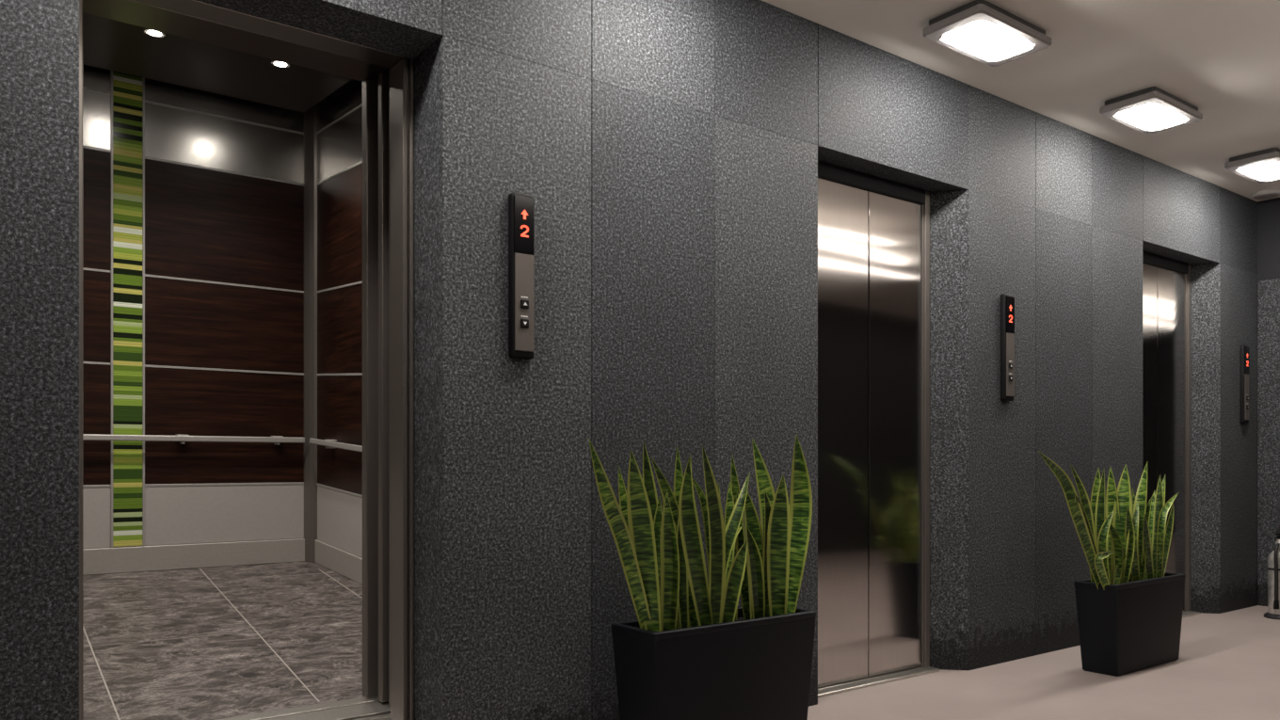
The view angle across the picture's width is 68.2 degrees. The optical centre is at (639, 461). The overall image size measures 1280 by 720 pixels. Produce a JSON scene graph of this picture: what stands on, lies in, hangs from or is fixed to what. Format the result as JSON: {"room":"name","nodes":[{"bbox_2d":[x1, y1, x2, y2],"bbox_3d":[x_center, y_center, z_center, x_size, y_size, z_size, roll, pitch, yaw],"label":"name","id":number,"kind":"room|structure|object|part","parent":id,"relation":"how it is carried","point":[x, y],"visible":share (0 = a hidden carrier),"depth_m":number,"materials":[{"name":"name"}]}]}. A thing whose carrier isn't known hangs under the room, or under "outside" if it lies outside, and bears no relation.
{"room":"elevator lobby","nodes":[
{"label":"elevator lobby","id":0,"kind":"room"},
{"bbox_2d":[83,0,391,719],"bbox_3d":[-2.036,-0.722,3.914,2.355,3.142,2.910,0,0,-37],"label":"car","id":1,"kind":"object","parent":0,"point":[237,181],"visible":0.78,"depth_m":5.16,"materials":[{"name":"wood"}]},
{"bbox_3d":[-3.321,-1.340,4.723,1.191,0.634,0.012,0,0,-37],"label":"wood panel","id":2,"kind":"part","parent":1,"relation":"part of","materials":[{"name":"brown wood"}]},
{"bbox_3d":[-3.321,-0.770,4.723,1.191,0.484,0.012,0,0,-37],"label":"wood panel","id":3,"kind":"part","parent":1,"relation":"part of","materials":[{"name":"brown wood"}]},
{"bbox_3d":[-3.321,-0.195,4.723,1.191,0.644,0.012,0,0,-37],"label":"wood panel","id":4,"kind":"part","parent":1,"relation":"part of","materials":[{"name":"brown wood"}]},
{"bbox_3d":[-3.321,-2.089,4.723,1.191,0.225,0.012,0,0,-37],"label":"steel panel","id":5,"kind":"part","parent":1,"relation":"part of","materials":[{"name":"silver metal"}]},
{"bbox_3d":[-3.321,-1.817,4.723,1.191,0.297,0.012,0,0,-37],"label":"steel panel","id":6,"kind":"part","parent":1,"relation":"part of","materials":[{"name":"silver metal"}]},
{"bbox_3d":[-3.321,0.300,4.723,1.191,0.325,0.012,0,0,-37],"label":"kick panel","id":7,"kind":"part","parent":1,"relation":"part of","materials":[{"name":"grey metal"}]},
{"bbox_3d":[-2.776,-0.868,5.126,0.165,2.666,0.022,0,0,-37],"label":"band frame","id":8,"kind":"part","parent":1,"relation":"part of","materials":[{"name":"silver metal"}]},
{"bbox_2d":[144,29,165,37],"bbox_3d":[-2.280,-2.015,4.444,0.092,0.020,0.092,0,0,-37],"label":"recessed light","id":9,"kind":"object","parent":1,"relation":"attached to","point":[152,33],"depth_m":4.45,"materials":[{"name":"white"}]},
{"bbox_3d":[-2.907,-1.971,5.032,2.224,0.013,0.015,0,0,-37],"label":"joint trim","id":10,"kind":"part","parent":1,"relation":"part of","materials":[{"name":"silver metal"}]},
{"bbox_3d":[-2.907,-1.663,5.032,2.224,0.013,0.015,0,0,-37],"label":"joint trim","id":11,"kind":"part","parent":1,"relation":"part of","materials":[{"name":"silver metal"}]},
{"bbox_3d":[-2.907,-1.018,5.032,2.224,0.013,0.015,0,0,-37],"label":"joint trim","id":12,"kind":"part","parent":1,"relation":"part of","materials":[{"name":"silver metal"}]},
{"bbox_3d":[-2.907,-0.523,5.032,2.224,0.013,0.015,0,0,-37],"label":"joint trim","id":13,"kind":"part","parent":1,"relation":"part of","materials":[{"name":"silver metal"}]},
{"bbox_3d":[-2.907,0.132,5.032,2.224,0.013,0.015,0,0,-37],"label":"joint trim","id":14,"kind":"part","parent":1,"relation":"part of","materials":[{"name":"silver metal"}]},
{"bbox_3d":[-2.901,0.533,5.031,2.216,0.138,0.024,0,0,-37],"label":"skirting","id":15,"kind":"part","parent":1,"relation":"part of","materials":[{"name":"metal"}]},
{"bbox_3d":[-2.864,-0.125,4.990,2.166,0.032,0.015,0,0,-37],"label":"handrail","id":16,"kind":"part","parent":1,"relation":"part of","materials":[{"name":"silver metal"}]},
{"bbox_3d":[-2.063,-1.991,3.950,2.115,0.206,2.560,0,0,-37],"label":"ceiling panel","id":17,"kind":"part","parent":1,"relation":"part of","materials":[{"name":"brown metal"}]},
{"bbox_3d":[-2.366,-1.340,5.441,0.869,0.634,0.012,0,0,-37],"label":"wood panel","id":18,"kind":"part","parent":1,"relation":"part of","materials":[{"name":"brown wood"}]},
{"bbox_3d":[-2.366,-0.770,5.441,0.869,0.484,0.012,0,0,-37],"label":"wood panel","id":19,"kind":"part","parent":1,"relation":"part of","materials":[{"name":"brown wood"}]},
{"bbox_3d":[-2.366,-0.195,5.441,0.869,0.644,0.012,0,0,-37],"label":"wood panel","id":20,"kind":"part","parent":1,"relation":"part of","materials":[{"name":"brown wood"}]},
{"bbox_3d":[-2.366,-2.089,5.441,0.869,0.225,0.012,0,0,-37],"label":"steel panel","id":21,"kind":"part","parent":1,"relation":"part of","materials":[{"name":"silver metal"}]},
{"bbox_3d":[-2.366,-1.817,5.441,0.869,0.297,0.012,0,0,-37],"label":"steel panel","id":22,"kind":"part","parent":1,"relation":"part of","materials":[{"name":"silver metal"}]},
{"bbox_3d":[-2.366,0.300,5.441,0.869,0.325,0.012,0,0,-37],"label":"kick panel","id":23,"kind":"part","parent":1,"relation":"part of","materials":[{"name":"grey metal"}]},
{"bbox_2d":[271,60,289,67],"bbox_3d":[-1.820,-2.015,4.789,0.092,0.020,0.092,0,0,-37],"label":"recessed light","id":24,"kind":"object","parent":1,"relation":"attached to","point":[274,63],"depth_m":4.79,"materials":[{"name":"white"}]},
{"bbox_3d":[-1.223,0.818,2.820,0.989,0.063,0.175,0,0,-37],"label":"sill","id":25,"kind":"part","parent":1,"relation":"part of","materials":[{"name":"metal"}]},
{"bbox_3d":[-1.978,-0.797,5.687,0.071,2.808,0.086,0,0,-37],"label":"corner post","id":26,"kind":"part","parent":1,"relation":"part of","materials":[{"name":"metal"}]},
{"bbox_3d":[-1.296,-0.046,4.727,0.015,0.180,2.160,0,0,-37],"label":"handrail","id":27,"kind":"part","parent":1,"relation":"part of","materials":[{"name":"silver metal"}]},
{"bbox_3d":[-1.159,0.627,4.636,0.024,0.317,2.610,0,0,-37],"label":"skirting","id":28,"kind":"part","parent":1,"relation":"part of","materials":[{"name":"metal"}]},
{"bbox_3d":[-1.155,-1.876,4.639,0.015,0.192,2.610,0,0,-37],"label":"joint trim","id":29,"kind":"part","parent":1,"relation":"part of","materials":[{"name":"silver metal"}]},
{"bbox_3d":[-1.155,-1.568,4.639,0.015,0.192,2.610,0,0,-37],"label":"joint trim","id":30,"kind":"part","parent":1,"relation":"part of","materials":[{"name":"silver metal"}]},
{"bbox_3d":[-1.155,-0.923,4.639,0.015,0.192,2.610,0,0,-37],"label":"joint trim","id":31,"kind":"part","parent":1,"relation":"part of","materials":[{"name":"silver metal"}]},
{"bbox_3d":[-1.155,-0.428,4.639,0.015,0.192,2.610,0,0,-37],"label":"joint trim","id":32,"kind":"part","parent":1,"relation":"part of","materials":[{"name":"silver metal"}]},
{"bbox_3d":[-1.155,0.227,4.639,0.015,0.192,2.610,0,0,-37],"label":"joint trim","id":33,"kind":"part","parent":1,"relation":"part of","materials":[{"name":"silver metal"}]},
{"bbox_3d":[-1.154,-1.246,4.640,0.012,0.813,2.610,0,0,-37],"label":"wood panel","id":34,"kind":"part","parent":1,"relation":"part of","materials":[{"name":"brown wood"}]},
{"bbox_3d":[-1.154,-0.676,4.640,0.012,0.663,2.610,0,0,-37],"label":"wood panel","id":35,"kind":"part","parent":1,"relation":"part of","materials":[{"name":"brown wood"}]},
{"bbox_3d":[-1.154,-0.101,4.640,0.012,0.823,2.610,0,0,-37],"label":"wood panel","id":36,"kind":"part","parent":1,"relation":"part of","materials":[{"name":"brown wood"}]},
{"bbox_3d":[-1.154,-1.994,4.640,0.012,0.404,2.610,0,0,-37],"label":"steel panel","id":37,"kind":"part","parent":1,"relation":"part of","materials":[{"name":"silver metal"}]},
{"bbox_3d":[-1.154,-1.722,4.640,0.012,0.476,2.610,0,0,-37],"label":"steel panel","id":38,"kind":"part","parent":1,"relation":"part of","materials":[{"name":"silver metal"}]},
{"bbox_3d":[-1.154,0.395,4.640,0.012,0.504,2.610,0,0,-37],"label":"kick panel","id":39,"kind":"part","parent":1,"relation":"part of","materials":[{"name":"grey metal"}]},
{"bbox_3d":[-0.660,-0.246,3.244,0.482,2.068,0.035,0,0,-37],"label":"door panel","id":40,"kind":"part","parent":1,"relation":"part of","materials":[{"name":"metal"}]},
{"bbox_3d":[-0.621,-0.242,3.204,0.467,2.068,0.035,0,0,-37],"label":"door panel","id":41,"kind":"part","parent":1,"relation":"part of","materials":[{"name":"metal"}]},
{"bbox_2d":[0,0,1257,719],"bbox_3d":[0.225,-0.371,3.394,9.239,2.600,0.200,0,0,-37],"label":"wall","id":42,"kind":"structure","parent":0,"point":[667,152],"depth_m":3.17,"materials":[{"name":"grey stone"}]},
{"bbox_2d":[79,0,414,719],"bbox_3d":[-0.935,-0.263,2.770,1.489,2.384,0.211,0,0,-37],"label":"door frame","id":43,"kind":"structure","parent":42,"relation":"in","point":[402,71],"depth_m":2.83,"materials":[{"name":"metal"}]},
{"bbox_3d":[-1.057,-1.329,2.617,1.109,0.251,0.100,0,0,-37],"label":"head trim","id":44,"kind":"part","parent":43,"relation":"part of","materials":[{"name":"brown metal"}]},
{"bbox_3d":[-1.088,0.865,2.659,0.909,0.128,0.205,0,0,-37],"label":"sill","id":45,"kind":"part","parent":43,"relation":"part of","materials":[{"name":"metal"}]},
{"bbox_2d":[508,192,534,359],"bbox_3d":[-0.350,-0.551,2.816,0.078,0.490,0.033,0,0,-37],"label":"panel","id":46,"kind":"object","parent":42,"relation":"attached to","point":[520,206],"visible":1,"depth_m":2.80,"materials":[{"name":"black plastic"}]},
{"bbox_2d":[817,160,939,697],"bbox_3d":[0.947,-0.138,3.976,0.861,2.133,0.122,0,0,-37],"label":"door","id":47,"kind":"structure","parent":42,"relation":"in","point":[873,232],"depth_m":4.00,"materials":[{"name":"metal"}]},
{"bbox_3d":[0.778,-0.118,3.869,0.442,2.063,0.030,0,0,-37],"label":"panel","id":48,"kind":"part","parent":47,"relation":"part of","materials":[{"name":"metal"}]},
{"bbox_3d":[0.928,-1.173,3.979,0.812,0.061,0.054,0,0,-37],"label":"head trim","id":49,"kind":"part","parent":47,"relation":"part of","materials":[{"name":"black metal"}]},
{"bbox_3d":[0.954,0.923,3.966,0.858,0.012,0.097,0,0,-37],"label":"sill","id":50,"kind":"part","parent":47,"relation":"part of","materials":[{"name":"metal"}]},
{"bbox_3d":[1.100,-0.118,4.111,0.354,2.063,0.030,0,0,-37],"label":"panel","id":51,"kind":"part","parent":47,"relation":"part of","materials":[{"name":"metal"}]},
{"bbox_2d":[1000,293,1014,400],"bbox_3d":[1.696,-0.523,4.356,0.078,0.490,0.033,0,0,-37],"label":"panel","id":52,"kind":"object","parent":42,"relation":"attached to","point":[1007,301],"visible":1,"depth_m":4.34,"materials":[{"name":"black plastic"}]},
{"bbox_2d":[1142,251,1199,617],"bbox_3d":[3.018,-0.138,5.535,0.869,2.133,0.122,0,0,-37],"label":"door","id":53,"kind":"structure","parent":42,"relation":"in","point":[1166,281],"depth_m":5.64,"materials":[{"name":"metal"}]},
{"bbox_3d":[2.848,-0.118,5.427,0.446,2.063,0.030,0,0,-37],"label":"panel","id":54,"kind":"part","parent":53,"relation":"part of","materials":[{"name":"metal"}]},
{"bbox_3d":[3.000,-1.173,5.539,0.820,0.061,0.054,0,0,-37],"label":"head trim","id":55,"kind":"part","parent":53,"relation":"part of","materials":[{"name":"black metal"}]},
{"bbox_3d":[3.173,-0.118,5.672,0.358,2.063,0.030,0,0,-37],"label":"panel","id":56,"kind":"part","parent":53,"relation":"part of","materials":[{"name":"metal"}]},
{"bbox_3d":[3.025,0.923,5.525,0.866,0.012,0.097,0,0,-37],"label":"sill","id":57,"kind":"part","parent":53,"relation":"part of","materials":[{"name":"metal"}]},
{"bbox_2d":[1239,345,1249,423],"bbox_3d":[3.801,-0.481,5.941,0.078,0.490,0.033,0,0,-37],"label":"panel","id":58,"kind":"object","parent":42,"relation":"attached to","point":[1244,350],"visible":1,"depth_m":5.92,"materials":[{"name":"black plastic"}]},
{"bbox_2d":[761,0,1279,201],"bbox_3d":[3.718,-1.721,3.458,15.100,0.100,4.300,0,0,-37],"label":"ceiling","id":59,"kind":"structure","parent":0,"point":[1220,57],"depth_m":3.95,"materials":[{"name":"paint"}]},
{"bbox_2d":[922,0,1051,66],"bbox_3d":[1.337,-1.623,3.636,0.480,0.096,0.260,0,0,-37],"label":"ceiling light","id":60,"kind":"object","parent":59,"relation":"attached to","point":[983,31],"visible":1,"depth_m":3.56,"materials":[{"name":"white plastic"}]},
{"bbox_2d":[943,21,1031,60],"bbox_3d":[1.337,-1.595,3.636,0.383,0.039,0.196,0,0,-37],"label":"diffuser","id":61,"kind":"object","parent":60,"relation":"attached to","point":[980,40],"depth_m":3.59,"materials":[{"name":"white plastic"}]},
{"bbox_2d":[1099,86,1202,134],"bbox_3d":[2.399,-1.623,4.436,0.480,0.096,0.260,0,0,-37],"label":"ceiling light","id":62,"kind":"object","parent":59,"relation":"attached to","point":[1149,110],"visible":1,"depth_m":4.36,"materials":[{"name":"white plastic"}]},
{"bbox_2d":[1116,103,1185,130],"bbox_3d":[2.399,-1.595,4.436,0.383,0.039,0.196,0,0,-37],"label":"diffuser","id":63,"kind":"object","parent":62,"relation":"attached to","point":[1142,117],"depth_m":4.38,"materials":[{"name":"white plastic"}]},
{"bbox_2d":[1224,147,1279,183],"bbox_3d":[3.490,-1.623,5.257,0.480,0.096,0.260,0,0,-37],"label":"ceiling light","id":64,"kind":"object","parent":59,"relation":"attached to","point":[1263,166],"visible":1,"depth_m":5.16,"materials":[{"name":"white plastic"}]},
{"bbox_2d":[1238,160,1279,180],"bbox_3d":[3.490,-1.595,5.257,0.383,0.039,0.196,0,0,-37],"label":"diffuser","id":65,"kind":"object","parent":64,"relation":"attached to","point":[1264,170],"depth_m":5.19,"materials":[{"name":"white plastic"}]},
{"bbox_2d":[1249,189,1279,199],"bbox_3d":[3.909,-1.659,5.898,0.176,0.025,0.176,0,0,-37],"label":"ceiling speaker","id":66,"kind":"object","parent":59,"relation":"attached to","point":[1272,193],"visible":1,"depth_m":5.86},
{"bbox_2d":[1254,192,1279,199],"bbox_3d":[3.909,-1.650,5.898,0.132,0.008,0.132,0,0,-37],"label":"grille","id":67,"kind":"object","parent":66,"relation":"attached to","point":[1257,196],"depth_m":5.88,"materials":[{"name":"white metal"}]},
{"bbox_2d":[807,605,1279,719],"bbox_3d":[3.694,0.979,3.489,15.100,0.100,4.380,0,0,-37],"label":"floor","id":68,"kind":"structure","parent":0,"point":[1227,665],"depth_m":3.88,"materials":[{"name":"stone"}]},
{"bbox_2d":[588,434,815,719],"bbox_3d":[0.191,0.420,2.877,0.897,1.017,0.215,0,0,-37],"label":"potted snake plant","id":69,"kind":"object","parent":68,"relation":"on","point":[690,652],"visible":1,"depth_m":2.83,"materials":[{"name":"green plant"}]},
{"bbox_2d":[1037,450,1185,676],"bbox_3d":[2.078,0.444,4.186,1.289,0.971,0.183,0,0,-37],"label":"potted snake plant","id":70,"kind":"object","parent":68,"relation":"on","point":[1129,609],"visible":1,"depth_m":4.17,"materials":[{"name":"green plant"}]},
{"bbox_2d":[1264,525,1279,619],"bbox_3d":[3.809,0.643,5.609,0.197,0.572,0.172,0,0,0],"label":"fire extinguisher","id":71,"kind":"object","parent":68,"relation":"on","point":[1273,559],"visible":1,"depth_m":5.58,"materials":[{"name":"metal"}]},
{"bbox_3d":[3.834,0.408,5.635,0.165,0.102,0.030,0,0,-37],"label":"handle","id":72,"kind":"part","parent":71,"relation":"part of","materials":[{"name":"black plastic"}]},
{"bbox_2d":[1257,197,1279,606],"bbox_3d":[7.478,-0.371,6.226,5.762,2.600,4.000,0,0,-37],"label":"wall","id":73,"kind":"structure","parent":0,"point":[1268,210],"depth_m":6.05,"materials":[{"name":"stone"}]}
]}

